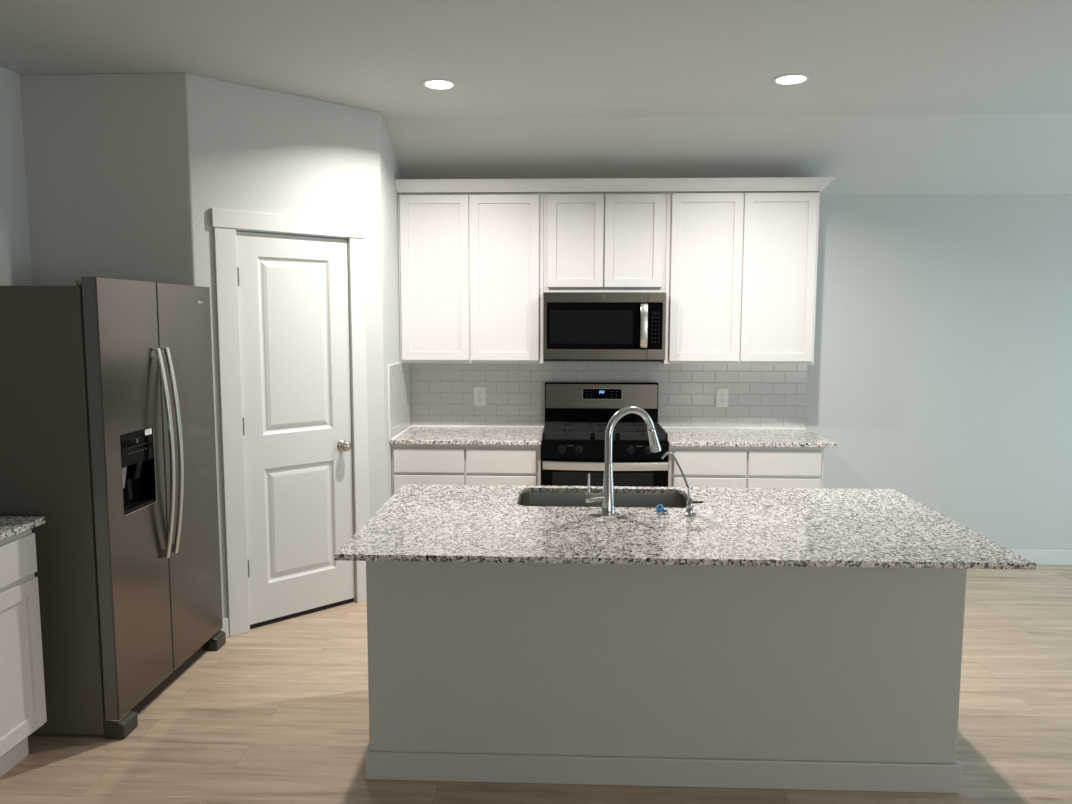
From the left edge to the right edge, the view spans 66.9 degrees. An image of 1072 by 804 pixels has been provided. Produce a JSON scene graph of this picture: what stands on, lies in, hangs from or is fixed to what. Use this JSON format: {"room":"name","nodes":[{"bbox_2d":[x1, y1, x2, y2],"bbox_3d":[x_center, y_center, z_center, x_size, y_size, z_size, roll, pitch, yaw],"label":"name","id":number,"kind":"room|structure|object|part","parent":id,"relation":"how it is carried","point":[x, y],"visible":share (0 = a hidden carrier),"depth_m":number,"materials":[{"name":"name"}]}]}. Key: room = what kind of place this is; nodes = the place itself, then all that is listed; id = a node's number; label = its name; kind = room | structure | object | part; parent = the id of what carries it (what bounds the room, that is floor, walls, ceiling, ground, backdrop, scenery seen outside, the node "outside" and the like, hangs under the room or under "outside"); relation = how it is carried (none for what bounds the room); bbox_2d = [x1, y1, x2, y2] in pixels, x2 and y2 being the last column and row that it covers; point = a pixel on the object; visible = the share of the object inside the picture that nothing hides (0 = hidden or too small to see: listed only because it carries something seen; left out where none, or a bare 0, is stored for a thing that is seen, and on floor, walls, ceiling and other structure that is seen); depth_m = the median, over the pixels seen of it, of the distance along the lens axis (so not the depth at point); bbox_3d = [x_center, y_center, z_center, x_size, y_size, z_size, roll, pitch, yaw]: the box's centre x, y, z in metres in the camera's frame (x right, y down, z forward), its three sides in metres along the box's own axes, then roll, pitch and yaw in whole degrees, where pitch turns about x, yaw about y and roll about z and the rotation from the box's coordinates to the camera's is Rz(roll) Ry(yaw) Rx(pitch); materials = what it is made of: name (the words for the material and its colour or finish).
{"room":"kitchen","nodes":[
{"label":"kitchen","id":0,"kind":"room"},
{"bbox_2d":[0,66,31,285],"bbox_3d":[-2.680,0.181,0.529,0.120,2.810,7.067,0,6,2],"label":"wall","id":1,"kind":"structure","parent":0,"point":[15,256],"depth_m":3.85,"materials":[{"name":"grey paint"}]},
{"bbox_2d":[20,73,193,285],"bbox_3d":[-2.137,-0.179,4.076,0.932,2.810,0.100,0,6,2],"label":"wall","id":2,"kind":"structure","parent":0,"point":[107,169],"depth_m":3.93,"materials":[{"name":"grey paint"}]},
{"bbox_2d":[186,73,385,618],"bbox_3d":[-1.315,-0.212,4.407,1.069,2.810,0.100,-5,8,-43],"label":"wall","id":3,"kind":"structure","parent":0,"point":[254,149],"depth_m":4.23,"materials":[{"name":"grey paint"}]},
{"bbox_2d":[221,617,228,636],"bbox_3d":[-1.277,1.139,4.504,1.074,0.103,0.013,-5,8,-43],"label":"baseboard","id":4,"kind":"structure","parent":3,"relation":"attached to","point":[225,621],"depth_m":4.20,"materials":[{"name":"grey paint"}]},
{"bbox_2d":[210,208,368,636],"bbox_3d":[-1.315,0.100,4.423,0.865,2.186,0.124,-5,8,-43],"label":"trim","id":5,"kind":"structure","parent":3,"relation":"attached to","point":[225,223],"depth_m":4.20,"materials":[{"name":"grey paint"}]},
{"bbox_2d":[236,231,354,628],"bbox_3d":[-1.280,0.153,4.396,0.645,2.080,0.100,-5,8,-43],"label":"door","id":6,"kind":"structure","parent":3,"relation":"in","point":[293,290],"depth_m":4.40,"materials":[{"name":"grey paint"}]},
{"bbox_3d":[-1.076,0.248,4.572,0.062,0.062,0.065,-5,8,-43],"label":"knob","id":7,"kind":"part","parent":6,"relation":"part of","materials":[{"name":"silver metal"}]},
{"bbox_2d":[379,113,401,501],"bbox_3d":[-0.926,-0.284,5.120,0.100,2.810,0.774,0,6,2],"label":"wall","id":8,"kind":"structure","parent":0,"point":[389,169],"depth_m":4.87,"materials":[{"name":"grey paint"}]},
{"bbox_2d":[387,362,411,440],"bbox_3d":[-0.866,-0.025,5.190,0.015,0.454,0.667,0,6,2],"label":"tile backsplash","id":9,"kind":"structure","parent":8,"relation":"attached to","point":[399,376],"depth_m":5.13,"materials":[{"name":"grey tile"}]},
{"bbox_2d":[0,0,1071,118],"bbox_3d":[1.064,-1.296,0.636,7.577,0.120,8.107,0,6,2],"label":"ceiling","id":10,"kind":"structure","parent":0,"point":[504,58],"depth_m":3.52,"materials":[{"name":"grey paint"}]},
{"bbox_2d":[422,79,455,89],"bbox_3d":[-0.484,-1.582,4.042,0.172,0.006,0.172,0,6,2],"label":"recessed light","id":11,"kind":"object","parent":10,"relation":"in","point":[438,84],"visible":1,"depth_m":4.03,"materials":[{"name":"white plastic"}]},
{"bbox_2d":[773,74,809,84],"bbox_3d":[1.241,-1.570,3.947,0.172,0.006,0.172,0,6,2],"label":"recessed light","id":12,"kind":"object","parent":10,"relation":"in","point":[788,79],"visible":1,"depth_m":3.94,"materials":[{"name":"white plastic"}]},
{"bbox_2d":[0,565,1071,803],"bbox_3d":[1.073,1.572,1.297,7.577,0.100,8.840,0,6,2],"label":"floor","id":13,"kind":"structure","parent":0,"point":[277,714],"depth_m":3.21,"materials":[{"name":"brown wood"}]},
{"bbox_2d":[0,529,46,776],"bbox_3d":[-2.206,0.957,2.408,0.685,0.888,1.278,0,6,2],"label":"base cabinet","id":14,"kind":"object","parent":13,"relation":"on","point":[22,687],"visible":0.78,"depth_m":2.91,"materials":[{"name":"white paint"}]},
{"bbox_3d":[-1.856,0.574,2.784,0.019,0.145,0.406,0,6,2],"label":"drawer","id":15,"kind":"part","parent":14,"relation":"part of","materials":[{"name":"white paint"}]},
{"bbox_2d":[0,516,44,540],"bbox_3d":[-2.196,0.501,2.367,0.708,0.026,1.310,0,6,2],"label":"countertop","id":16,"kind":"structure","parent":14,"relation":"on","point":[10,526],"depth_m":2.91,"materials":[{"name":"grey stone"}]},
{"bbox_2d":[0,277,225,738],"bbox_3d":[-1.958,0.381,3.580,0.824,1.797,0.959,0,6,2],"label":"refrigerator","id":17,"kind":"object","parent":13,"relation":"on","point":[107,418],"visible":1,"depth_m":3.17,"materials":[{"name":"grey metal"}]},
{"bbox_3d":[-1.648,0.369,3.304,0.057,1.717,0.434,0,6,2],"label":"freezer door","id":18,"kind":"part","parent":17,"relation":"part of","materials":[{"name":"silver metal"}]},
{"bbox_3d":[-1.634,0.183,3.299,0.030,0.129,0.248,0,6,2],"label":"dispenser panel","id":19,"kind":"part","parent":17,"relation":"part of","materials":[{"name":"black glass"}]},
{"bbox_3d":[-1.619,0.277,3.308,0.003,0.324,0.255,0,6,2],"label":"dispenser trim","id":20,"kind":"part","parent":17,"relation":"part of","materials":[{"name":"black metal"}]},
{"bbox_3d":[-1.577,0.224,3.469,0.057,0.908,0.024,0,6,2],"label":"handle","id":21,"kind":"part","parent":17,"relation":"part of","materials":[{"name":"silver metal"}]},
{"bbox_3d":[-1.574,0.217,3.544,0.057,0.908,0.024,0,6,2],"label":"handle","id":22,"kind":"part","parent":17,"relation":"part of","materials":[{"name":"silver metal"}]},
{"bbox_3d":[-1.630,0.320,3.785,0.057,1.717,0.512,0,6,2],"label":"fridge door","id":23,"kind":"part","parent":17,"relation":"part of","materials":[{"name":"silver metal"}]},
{"bbox_2d":[391,444,541,495],"bbox_3d":[-0.416,0.668,5.269,0.913,0.888,0.626,0,6,2],"label":"base cabinet","id":24,"kind":"object","parent":13,"relation":"on","point":[421,464],"visible":0.23,"depth_m":4.93,"materials":[{"name":"white paint"}]},
{"bbox_3d":[-0.652,0.356,4.941,0.431,0.145,0.019,0,6,2],"label":"drawer","id":25,"kind":"part","parent":24,"relation":"part of","materials":[{"name":"white paint"}]},
{"bbox_3d":[-0.653,0.726,4.979,0.431,0.560,0.019,0,6,2],"label":"door","id":26,"kind":"part","parent":24,"relation":"part of","materials":[{"name":"white paint"}]},
{"bbox_2d":[390,426,543,444],"bbox_3d":[-0.415,0.214,5.216,0.918,0.026,0.644,0,6,2],"label":"countertop","id":27,"kind":"structure","parent":24,"relation":"on","point":[428,435],"depth_m":5.07,"materials":[{"name":"grey stone"}]},
{"bbox_3d":[-0.212,0.358,4.924,0.425,0.145,0.019,0,6,2],"label":"drawer","id":28,"kind":"part","parent":24,"relation":"part of","materials":[{"name":"white paint"}]},
{"bbox_3d":[-0.212,0.729,4.962,0.425,0.560,0.019,0,6,2],"label":"door","id":29,"kind":"part","parent":24,"relation":"part of","materials":[{"name":"white paint"}]},
{"bbox_2d":[542,382,668,486],"bbox_3d":[0.424,0.511,5.170,0.758,1.224,0.710,0,6,2],"label":"gas range","id":30,"kind":"object","parent":13,"relation":"on","point":[578,415],"visible":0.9,"depth_m":4.88,"materials":[{"name":"black metal"}]},
{"bbox_3d":[0.154,0.286,4.843,0.052,0.052,0.036,0,6,2],"label":"knob","id":31,"kind":"part","parent":30,"relation":"part of","materials":[{"name":"black plastic"}]},
{"bbox_3d":[0.256,0.287,4.840,0.052,0.052,0.036,0,6,2],"label":"knob","id":32,"kind":"part","parent":30,"relation":"part of","materials":[{"name":"black plastic"}]},
{"bbox_3d":[0.437,-0.038,5.416,0.744,0.162,0.021,0,6,2],"label":"backguard panel","id":33,"kind":"part","parent":30,"relation":"part of","materials":[{"name":"silver metal"}]},
{"bbox_3d":[0.414,0.658,4.912,0.756,0.612,0.033,0,6,2],"label":"oven door","id":34,"kind":"part","parent":30,"relation":"part of","materials":[{"name":"black ceramic"}]},
{"bbox_3d":[0.412,0.381,4.822,0.746,0.050,0.044,0,6,2],"label":"oven handle","id":35,"kind":"part","parent":30,"relation":"part of","materials":[{"name":"silver metal"}]},
{"bbox_3d":[0.414,0.298,4.873,0.758,0.106,0.042,0,6,2],"label":"panel","id":36,"kind":"part","parent":30,"relation":"part of","materials":[{"name":"black metal"}]},
{"bbox_2d":[542,431,668,443],"bbox_3d":[0.425,0.210,5.141,0.758,0.017,0.580,0,6,2],"label":"cooktop","id":37,"kind":"object","parent":30,"relation":"in","point":[592,439],"depth_m":4.86,"materials":[{"name":"black metal"}]},
{"bbox_3d":[0.567,0.288,4.828,0.052,0.052,0.036,0,6,2],"label":"knob","id":38,"kind":"part","parent":30,"relation":"part of","materials":[{"name":"black plastic"}]},
{"bbox_3d":[0.669,0.289,4.824,0.052,0.052,0.036,0,6,2],"label":"knob","id":39,"kind":"part","parent":30,"relation":"part of","materials":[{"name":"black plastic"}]},
{"bbox_2d":[365,492,966,792],"bbox_3d":[0.450,0.877,3.208,2.096,0.894,0.777,0,6,2],"label":"kitchen island","id":40,"kind":"object","parent":13,"relation":"on","point":[712,676],"visible":0.64,"depth_m":2.84,"materials":[{"name":"grey paint"}]},
{"bbox_3d":[0.449,1.272,3.223,2.096,0.103,0.727,0,6,2],"label":"baseboard","id":41,"kind":"part","parent":40,"relation":"part of","materials":[{"name":"grey paint"}]},
{"bbox_2d":[334,484,1035,569],"bbox_3d":[0.461,0.436,3.024,2.142,0.020,1.080,0,6,2],"label":"island countertop","id":42,"kind":"structure","parent":40,"relation":"on","point":[732,526],"depth_m":2.80,"materials":[{"name":"grey stone"}]},
{"bbox_2d":[518,493,686,507],"bbox_3d":[0.280,0.521,3.359,0.746,0.214,0.396,0,6,2],"label":"sink","id":43,"kind":"object","parent":42,"relation":"in","point":[680,500],"visible":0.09,"depth_m":3.50,"materials":[{"name":"silver metal"}]},
{"bbox_2d":[586,406,660,513],"bbox_3d":[0.340,0.217,3.090,0.325,0.401,0.072,-2,6,-21],"label":"kitchen faucet","id":44,"kind":"object","parent":42,"relation":"on","point":[607,497],"visible":1,"depth_m":3.05,"materials":[{"name":"silver metal"}]},
{"bbox_3d":[0.201,0.310,3.065,0.010,0.078,0.016,0,6,2],"label":"lever","id":45,"kind":"part","parent":44,"relation":"part of","materials":[{"name":"silver metal"}]},
{"bbox_2d":[656,504,668,514],"bbox_3d":[0.478,0.405,3.060,0.045,0.034,0.045,-5,8,-43],"label":"cap","id":46,"kind":"object","parent":42,"relation":"on","point":[660,510],"visible":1,"depth_m":3.05,"materials":[{"name":"blue plastic"}]},
{"bbox_2d":[661,452,702,515],"bbox_3d":[0.544,0.309,3.071,0.050,0.223,0.187,-6,8,-45],"label":"water tap","id":47,"kind":"object","parent":42,"relation":"on","point":[690,503],"visible":1,"depth_m":3.04,"materials":[{"name":"silver metal"}]},
{"bbox_3d":[0.536,0.278,3.089,0.022,0.165,0.147,-5,7,-39],"label":"spout","id":48,"kind":"part","parent":47,"relation":"part of","materials":[{"name":"silver metal"}]},
{"bbox_2d":[668,446,823,487],"bbox_3d":[1.273,0.677,5.205,0.924,0.888,0.626,0,6,2],"label":"base cabinet","id":49,"kind":"object","parent":13,"relation":"on","point":[737,467],"visible":0.14,"depth_m":4.87,"materials":[{"name":"white paint"}]},
{"bbox_3d":[1.045,0.736,4.914,0.434,0.560,0.019,0,6,2],"label":"door","id":50,"kind":"part","parent":49,"relation":"part of","materials":[{"name":"white paint"}]},
{"bbox_3d":[1.046,0.364,4.876,0.434,0.147,0.019,0,6,2],"label":"drawer","id":51,"kind":"part","parent":49,"relation":"part of","materials":[{"name":"white paint"}]},
{"bbox_2d":[663,428,837,447],"bbox_3d":[1.306,0.223,5.151,0.994,0.026,0.644,0,6,2],"label":"countertop","id":52,"kind":"structure","parent":49,"relation":"on","point":[693,437],"depth_m":5.01,"materials":[{"name":"grey stone"}]},
{"bbox_3d":[1.489,0.738,4.897,0.430,0.560,0.019,0,6,2],"label":"door","id":53,"kind":"part","parent":49,"relation":"part of","materials":[{"name":"white paint"}]},
{"bbox_3d":[1.490,0.367,4.859,0.430,0.147,0.019,0,6,2],"label":"drawer","id":54,"kind":"part","parent":49,"relation":"part of","materials":[{"name":"white paint"}]},
{"bbox_2d":[385,114,1071,194],"bbox_3d":[1.233,-1.543,5.051,7.577,0.564,0.733,0,6,2],"label":"ceiling","id":55,"kind":"structure","parent":0,"point":[964,153],"depth_m":4.93,"materials":[{"name":"grey paint"}]},
{"bbox_2d":[607,194,1071,549],"bbox_3d":[1.242,-0.141,5.502,7.577,2.455,0.120,0,6,2],"label":"wall","id":56,"kind":"structure","parent":0,"point":[940,375],"depth_m":5.37,"materials":[{"name":"grey paint"}]},
{"bbox_2d":[398,193,543,363],"bbox_3d":[-0.406,-0.793,5.273,0.917,1.067,0.321,0,6,2],"label":"upper cabinet","id":57,"kind":"object","parent":56,"relation":"attached to","point":[471,265],"visible":0.94,"depth_m":5.12,"materials":[{"name":"white paint"}]},
{"bbox_3d":[-0.640,-0.782,5.131,0.432,1.034,0.019,0,6,2],"label":"door","id":58,"kind":"part","parent":57,"relation":"part of","materials":[{"name":"white paint"}]},
{"bbox_3d":[-0.198,-0.780,5.114,0.433,1.034,0.019,0,6,2],"label":"door","id":59,"kind":"part","parent":57,"relation":"part of","materials":[{"name":"white paint"}]},
{"bbox_2d":[544,192,666,291],"bbox_3d":[0.435,-1.012,5.218,0.763,0.618,0.321,0,6,2],"label":"upper cabinet","id":60,"kind":"object","parent":56,"relation":"attached to","point":[601,241],"visible":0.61,"depth_m":5.07,"materials":[{"name":"white paint"}]},
{"bbox_3d":[0.248,-1.007,5.074,0.346,0.572,0.019,0,6,2],"label":"door","id":61,"kind":"part","parent":60,"relation":"part of","materials":[{"name":"white paint"}]},
{"bbox_2d":[543,292,665,360],"bbox_3d":[0.431,-0.482,5.205,0.758,0.430,0.436,0,6,2],"label":"microwave","id":62,"kind":"object","parent":60,"relation":"attached to","point":[577,326],"visible":1,"depth_m":5.04,"materials":[{"name":"silver metal"}]},
{"bbox_3d":[0.379,-0.474,5.052,0.625,0.291,0.024,0,6,2],"label":"door glass","id":63,"kind":"part","parent":62,"relation":"part of","materials":[{"name":"black glass"}]},
{"bbox_3d":[0.666,-0.469,5.002,0.044,0.278,0.048,0,6,2],"label":"handle","id":64,"kind":"part","parent":62,"relation":"part of","materials":[{"name":"silver metal"}]},
{"bbox_3d":[0.738,-0.472,5.038,0.092,0.291,0.024,0,6,2],"label":"control glass","id":65,"kind":"part","parent":62,"relation":"part of","materials":[{"name":"black glass"}]},
{"bbox_3d":[0.748,-0.472,5.038,0.112,0.416,0.028,0,6,2],"label":"control panel","id":66,"kind":"part","parent":62,"relation":"part of","materials":[{"name":"silver metal"}]},
{"bbox_3d":[0.608,-1.005,5.060,0.356,0.572,0.019,0,6,2],"label":"door","id":67,"kind":"part","parent":60,"relation":"part of","materials":[{"name":"white paint"}]},
{"bbox_2d":[410,361,807,428],"bbox_3d":[0.475,-0.049,5.472,2.673,0.447,0.015,0,6,2],"label":"tile backsplash","id":68,"kind":"structure","parent":56,"relation":"attached to","point":[760,396],"depth_m":5.46,"materials":[{"name":"grey tile"}]},
{"bbox_2d":[474,387,485,405],"bbox_3d":[-0.382,-0.038,5.501,0.082,0.128,0.008,0,6,2],"label":"wall outlet","id":69,"kind":"object","parent":68,"relation":"attached to","point":[479,392],"visible":1,"depth_m":5.50,"materials":[{"name":"white plastic"}]},
{"bbox_2d":[716,388,728,406],"bbox_3d":[1.249,-0.029,5.439,0.082,0.128,0.008,0,6,2],"label":"wall outlet","id":70,"kind":"object","parent":68,"relation":"attached to","point":[721,393],"visible":1,"depth_m":5.44,"materials":[{"name":"white plastic"}]},
{"bbox_2d":[659,192,819,364],"bbox_3d":[1.286,-0.783,5.208,0.937,1.067,0.321,0,6,2],"label":"upper cabinet","id":71,"kind":"object","parent":56,"relation":"attached to","point":[741,267],"visible":0.93,"depth_m":5.05,"materials":[{"name":"white paint"}]},
{"bbox_2d":[395,177,834,192],"bbox_3d":[0.475,-1.351,5.147,2.682,0.070,0.390,0,6,2],"label":"crown molding","id":72,"kind":"structure","parent":71,"relation":"attached to","point":[808,184],"depth_m":4.98,"materials":[{"name":"white paint"}]},
{"bbox_3d":[1.061,-0.774,5.066,0.436,1.037,0.019,0,6,2],"label":"door","id":73,"kind":"part","parent":71,"relation":"part of","materials":[{"name":"white paint"}]},
{"bbox_3d":[1.510,-0.772,5.049,0.445,1.037,0.019,0,6,2],"label":"door","id":74,"kind":"part","parent":71,"relation":"part of","materials":[{"name":"white paint"}]},
{"bbox_2d":[1010,549,1071,564],"bbox_3d":[3.330,1.048,5.475,3.149,0.103,0.014,0,6,2],"label":"baseboard","id":75,"kind":"structure","parent":56,"relation":"attached to","point":[1040,557],"depth_m":5.46,"materials":[{"name":"grey paint"}]}
]}

